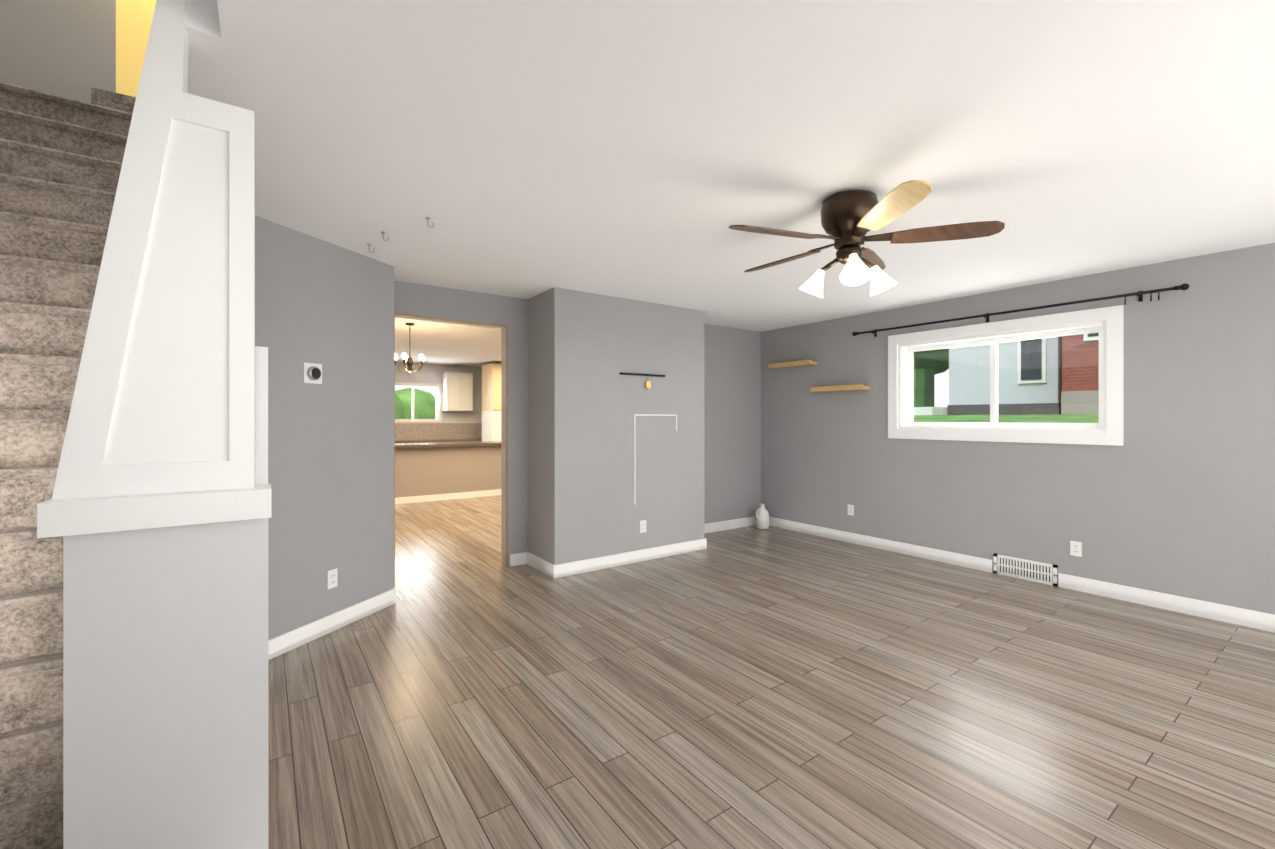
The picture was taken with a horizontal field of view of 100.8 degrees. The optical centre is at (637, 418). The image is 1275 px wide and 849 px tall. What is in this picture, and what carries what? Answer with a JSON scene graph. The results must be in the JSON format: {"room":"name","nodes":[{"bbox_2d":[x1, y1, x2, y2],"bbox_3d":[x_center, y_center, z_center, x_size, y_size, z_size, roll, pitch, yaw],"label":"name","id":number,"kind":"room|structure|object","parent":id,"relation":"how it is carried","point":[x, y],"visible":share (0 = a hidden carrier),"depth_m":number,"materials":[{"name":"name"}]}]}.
{"room":"living room","nodes":[
{"label":"living room","id":0,"kind":"room"},
{"bbox_2d":[0,0,155,102],"bbox_3d":[-3.610,-2.730,3.610,1.500,2.600,0.120,0,0,-35],"label":"wall","id":1,"kind":"structure","parent":0,"point":[65,48],"depth_m":3.47,"materials":[{"name":"grey paint"}]},
{"bbox_2d":[63,346,267,848],"bbox_3d":[-1.787,0.570,2.164,0.435,1.600,1.650,0,0,-35],"label":"wall","id":2,"kind":"structure","parent":0,"point":[165,687],"depth_m":1.49,"materials":[{"name":"grey paint"}]},
{"bbox_2d":[37,0,271,537],"bbox_3d":[-1.331,-0.567,1.501,0.474,1.725,0.160,0,0,-35],"label":"column","id":3,"kind":"structure","parent":2,"relation":"attached to","point":[160,430],"depth_m":1.49,"materials":[{"name":"white paint"}]},
{"bbox_2d":[255,215,393,639],"bbox_3d":[-2.111,0.120,3.633,0.970,2.500,1.220,0,0,-35],"label":"wall","id":4,"kind":"structure","parent":0,"point":[328,306],"depth_m":3.36,"materials":[{"name":"grey paint"}]},
{"bbox_2d":[303,362,321,383],"bbox_3d":[-2.002,-0.280,3.269,0.032,0.124,0.124,0,0,18],"label":"thermostat","id":5,"kind":"object","parent":4,"relation":"attached to","point":[312,372],"visible":1,"depth_m":3.25,"materials":[{"name":"white plastic"}]},
{"bbox_2d":[268,588,395,659],"bbox_3d":[-1.951,1.315,3.455,0.795,0.110,0.602,0,0,-35],"label":"baseboard","id":6,"kind":"structure","parent":4,"relation":"attached to","point":[283,643],"depth_m":3.36,"materials":[{"name":"white paint"}]},
{"bbox_2d":[327,568,337,588],"bbox_3d":[-1.969,1.035,3.408,0.009,0.116,0.072,0,0,18],"label":"outlet","id":7,"kind":"object","parent":4,"relation":"attached to","point":[332,578],"visible":1,"depth_m":3.40,"materials":[{"name":"white plastic"}]},
{"bbox_2d":[395,362,481,423],"bbox_3d":[-5.143,0.120,10.423,6.900,2.500,0.200,0,0,-35],"label":"wall","id":8,"kind":"structure","parent":0,"point":[429,373],"depth_m":11.10,"materials":[{"name":"grey paint"}]},
{"bbox_2d":[395,382,441,422],"bbox_3d":[-4.565,-0.320,10.766,1.080,0.800,0.130,0,0,-35],"label":"kitchen window","id":9,"kind":"structure","parent":8,"relation":"in","point":[439,386],"depth_m":10.83,"materials":[{"name":"white paint"}]},
{"bbox_2d":[395,423,481,442],"bbox_3d":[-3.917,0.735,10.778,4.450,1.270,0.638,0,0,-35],"label":"backsplash","id":10,"kind":"structure","parent":8,"relation":"attached to","point":[429,432],"depth_m":10.90,"materials":[{"name":"beige stone"}]},
{"bbox_2d":[442,372,472,410],"bbox_3d":[-3.771,-0.555,11.064,0.540,0.790,0.343,0,0,-35],"label":"upper cabinet","id":11,"kind":"object","parent":8,"relation":"attached to","point":[457,391],"visible":1,"depth_m":10.92,"materials":[{"name":"white wood"}]},
{"bbox_2d":[394,281,760,565],"bbox_3d":[-0.230,0.120,5.647,4.430,2.500,0.120,0,0,-35],"label":"wall","id":12,"kind":"structure","parent":0,"point":[732,423],"depth_m":6.35,"materials":[{"name":"grey paint"}]},
{"bbox_2d":[394,313,507,585],"bbox_3d":[-1.635,0.252,4.647,0.992,2.236,0.128,0,0,-35],"label":"door frame","id":13,"kind":"structure","parent":12,"relation":"attached to","point":[504,444],"depth_m":4.88,"materials":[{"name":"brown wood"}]},
{"bbox_2d":[704,516,755,533],"bbox_3d":[0.985,1.315,6.427,1.475,0.110,0.016,0,0,-35],"label":"baseboard","id":14,"kind":"structure","parent":12,"relation":"attached to","point":[741,522],"depth_m":6.53,"materials":[{"name":"white paint"}]},
{"bbox_2d":[528,287,703,564],"bbox_3d":[-0.167,0.120,5.274,1.740,2.500,0.560,0,0,-35],"label":"wall","id":15,"kind":"structure","parent":0,"point":[587,401],"depth_m":4.90,"materials":[{"name":"grey paint"}]},
{"bbox_2d":[524,552,551,576],"bbox_3d":[-0.889,1.315,4.773,0.016,0.110,0.540,0,0,-35],"label":"baseboard","id":16,"kind":"structure","parent":15,"relation":"attached to","point":[538,563],"depth_m":4.77,"materials":[{"name":"white paint"}]},
{"bbox_2d":[552,538,706,577],"bbox_3d":[-0.001,1.315,5.039,1.772,0.110,0.016,0,0,-35],"label":"baseboard","id":17,"kind":"structure","parent":15,"relation":"attached to","point":[587,565],"depth_m":4.95,"materials":[{"name":"white paint"}]},
{"bbox_2d":[620,372,664,388],"bbox_3d":[0.056,-0.358,5.073,0.530,0.146,0.026,0,0,-35],"label":"wall lamp","id":18,"kind":"object","parent":15,"relation":"attached to","point":[648,384],"visible":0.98,"depth_m":5.09,"materials":[{"name":"black metal"}]},
{"bbox_2d":[640,520,645,532],"bbox_3d":[0.055,1.040,5.082,0.072,0.116,0.009,0,0,-35],"label":"outlet","id":19,"kind":"object","parent":15,"relation":"attached to","point":[642,526],"visible":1,"depth_m":5.08,"materials":[{"name":"white plastic"}]},
{"bbox_2d":[634,414,676,504],"bbox_3d":[0.182,0.390,5.173,0.524,0.860,0.010,0,0,-35],"label":"cord","id":20,"kind":"object","parent":15,"relation":"attached to","point":[635,415],"visible":1,"depth_m":5.02,"materials":[{"name":"white plastic"}]},
{"bbox_2d":[185,0,1274,366],"bbox_3d":[-1.462,-1.280,5.248,7.300,0.300,12.900,0,0,-35],"label":"ceiling","id":21,"kind":"structure","parent":0,"point":[647,150],"depth_m":2.11,"materials":[{"name":"white paint"}]},
{"bbox_2d":[381,231,388,241],"bbox_3d":[-1.534,-1.103,3.206,0.047,0.054,0.023,0,0,-35],"label":"hook","id":22,"kind":"object","parent":21,"relation":"attached to","point":[382,232],"visible":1,"depth_m":3.20,"materials":[{"name":"silver metal"}]},
{"bbox_2d":[395,323,424,372],"bbox_3d":[-2.712,-0.835,6.278,0.357,0.590,0.348,0,0,-35],"label":"chandelier","id":23,"kind":"object","parent":21,"relation":"hanging from","point":[407,360],"visible":0.96,"depth_m":6.24,"materials":[{"name":"brown metal"}]},
{"bbox_2d":[729,180,1004,297],"bbox_3d":[1.049,-0.885,2.746,1.305,0.487,1.260,0,0,-35],"label":"fan","id":24,"kind":"object","parent":21,"relation":"hanging from","point":[850,220],"visible":1,"depth_m":2.58,"materials":[{"name":"brown wood"}]},
{"bbox_2d":[268,495,1274,848],"bbox_3d":[-1.404,1.430,5.167,7.300,0.120,13.100,0,0,-35],"label":"floor","id":25,"kind":"structure","parent":0,"point":[754,687],"depth_m":2.48,"materials":[{"name":"brown wood"}]},
{"bbox_2d":[0,81,135,848],"bbox_3d":[-2.824,-0.330,2.505,1.500,3.400,2.593,0,0,-35],"label":"stair","id":26,"kind":"structure","parent":25,"relation":"on","point":[61,159],"depth_m":1.95,"materials":[{"name":"carpet"}]},
{"bbox_2d":[395,441,500,503],"bbox_3d":[-2.854,0.897,9.517,4.180,0.945,0.770,0,0,-35],"label":"kitchen island","id":27,"kind":"object","parent":25,"relation":"on","point":[430,471],"depth_m":8.91,"materials":[{"name":"beige"}]},
{"bbox_2d":[482,363,500,440],"bbox_3d":[-2.774,0.140,10.749,0.600,2.460,0.615,0,0,-35],"label":"tall cabinet","id":28,"kind":"object","parent":25,"relation":"on","point":[491,401],"visible":0.33,"depth_m":10.41,"materials":[{"name":"white wood"}]},
{"bbox_2d":[747,504,768,529],"bbox_3d":[1.498,1.220,6.571,0.304,0.300,0.183,0,0,-35],"label":"jug","id":29,"kind":"object","parent":25,"relation":"on","point":[762,517],"visible":1,"depth_m":6.54,"materials":[{"name":"white ceramic"}]},
{"bbox_2d":[761,243,1274,614],"bbox_3d":[1.488,0.120,7.225,0.200,2.500,13.100,0,0,-35],"label":"wall","id":30,"kind":"structure","parent":0,"point":[1174,494],"depth_m":4.10,"materials":[{"name":"grey paint"}]},
{"bbox_2d":[768,360,816,368],"bbox_3d":[1.871,-0.655,6.393,0.139,0.050,0.620,0,0,-35],"label":"shelf","id":31,"kind":"object","parent":30,"relation":"attached to","point":[792,364],"visible":1,"depth_m":6.33,"materials":[{"name":"brown wood"}]},
{"bbox_2d":[810,384,869,391],"bbox_3d":[2.242,-0.335,5.871,0.139,0.050,0.660,0,0,-35],"label":"shelf","id":32,"kind":"object","parent":30,"relation":"attached to","point":[839,388],"visible":1,"depth_m":5.81,"materials":[{"name":"brown wood"}]},
{"bbox_2d":[848,504,853,515],"bbox_3d":[2.353,1.010,5.828,0.009,0.116,0.072,0,0,-35],"label":"outlet","id":33,"kind":"object","parent":30,"relation":"attached to","point":[850,509],"visible":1,"depth_m":5.82,"materials":[{"name":"white plastic"}]},
{"bbox_2d":[769,517,992,572],"bbox_3d":[2.380,1.315,5.785,0.016,0.110,2.680,0,0,-35],"label":"baseboard","id":34,"kind":"structure","parent":30,"relation":"attached to","point":[973,562],"depth_m":5.44,"materials":[{"name":"white paint"}]},
{"bbox_2d":[888,305,1123,445],"bbox_3d":[3.213,-0.325,4.783,0.220,1.060,1.830,0,0,-35],"label":"window","id":35,"kind":"structure","parent":30,"relation":"in","point":[1106,324],"depth_m":4.60,"materials":[{"name":"white paint"}]},
{"bbox_2d":[852,283,1188,336],"bbox_3d":[3.096,-0.895,4.706,0.098,0.100,2.558,0,0,-35],"label":"curtain rod","id":36,"kind":"object","parent":30,"relation":"attached to","point":[1184,286],"visible":1,"depth_m":4.28,"materials":[{"name":"black metal"}]},
{"bbox_2d":[994,554,1057,585],"bbox_3d":[3.298,1.285,4.499,0.012,0.170,0.460,0,0,-35],"label":"air vent","id":37,"kind":"object","parent":30,"relation":"in","point":[1036,571],"visible":1,"depth_m":4.48,"materials":[{"name":"white plastic"}]},
{"bbox_2d":[1070,541,1081,556],"bbox_3d":[3.501,1.040,4.214,0.009,0.116,0.072,0,0,-35],"label":"outlet","id":38,"kind":"object","parent":30,"relation":"attached to","point":[1075,548],"visible":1,"depth_m":4.21,"materials":[{"name":"white plastic"}]},
{"bbox_2d":[1058,573,1274,631],"bbox_3d":[4.259,1.315,3.145,0.016,0.110,2.840,0,0,-35],"label":"baseboard","id":39,"kind":"structure","parent":30,"relation":"attached to","point":[1230,614],"depth_m":3.76,"materials":[{"name":"white paint"}]},
{"label":"outside","id":40,"kind":"structure","parent":0,"visible":0},
{"bbox_2d":[914,414,1098,422],"bbox_3d":[23.705,0.745,23.091,54.300,1.650,70.000,0,0,-35],"label":"lawn","id":41,"kind":"structure","parent":40,"point":[1054,418],"depth_m":9.99,"materials":[{"name":"green plant"}]},
{"bbox_2d":[914,368,933,406],"bbox_3d":[6.738,-0.730,16.666,0.600,1.300,4.800,0,0,-35],"label":"hedge","id":42,"kind":"object","parent":41,"relation":"on","point":[922,373],"depth_m":14.66,"materials":[{"name":"green plant"}]},
{"bbox_2d":[914,348,948,374],"bbox_3d":[8.501,-3.030,17.982,4.400,5.900,4.500,0,0,-35],"label":"tree","id":43,"kind":"object","parent":41,"relation":"on","point":[933,361],"depth_m":17.02,"materials":[{"name":"green plant"}]},
{"bbox_2d":[914,336,1061,414],"bbox_3d":[11.087,-3.705,14.605,9.100,7.250,3.400,0,0,-35],"label":"house","id":44,"kind":"structure","parent":41,"relation":"on","point":[985,381],"depth_m":12.00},
{"bbox_2d":[1061,333,1098,413],"bbox_3d":[13.537,-3.430,10.040,8.200,6.700,6.720,0,0,-35],"label":"brick house","id":45,"kind":"structure","parent":41,"relation":"on","point":[1093,378],"depth_m":10.16,"materials":[{"name":"red brick"}]},
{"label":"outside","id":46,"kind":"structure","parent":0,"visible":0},
{"bbox_3d":[-16.066,1.769,23.362,10.100,0.200,33.450,0,0,-35],"label":"lawn","id":47,"kind":"structure","parent":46,"visible":0},
{"bbox_2d":[395,388,435,418],"bbox_3d":[-7.444,0.260,13.765,2.342,2.820,5.406,0,0,37],"label":"tree","id":48,"kind":"object","parent":47,"relation":"on","point":[402,396],"depth_m":14.43,"materials":[{"name":"green plant"}]}
]}

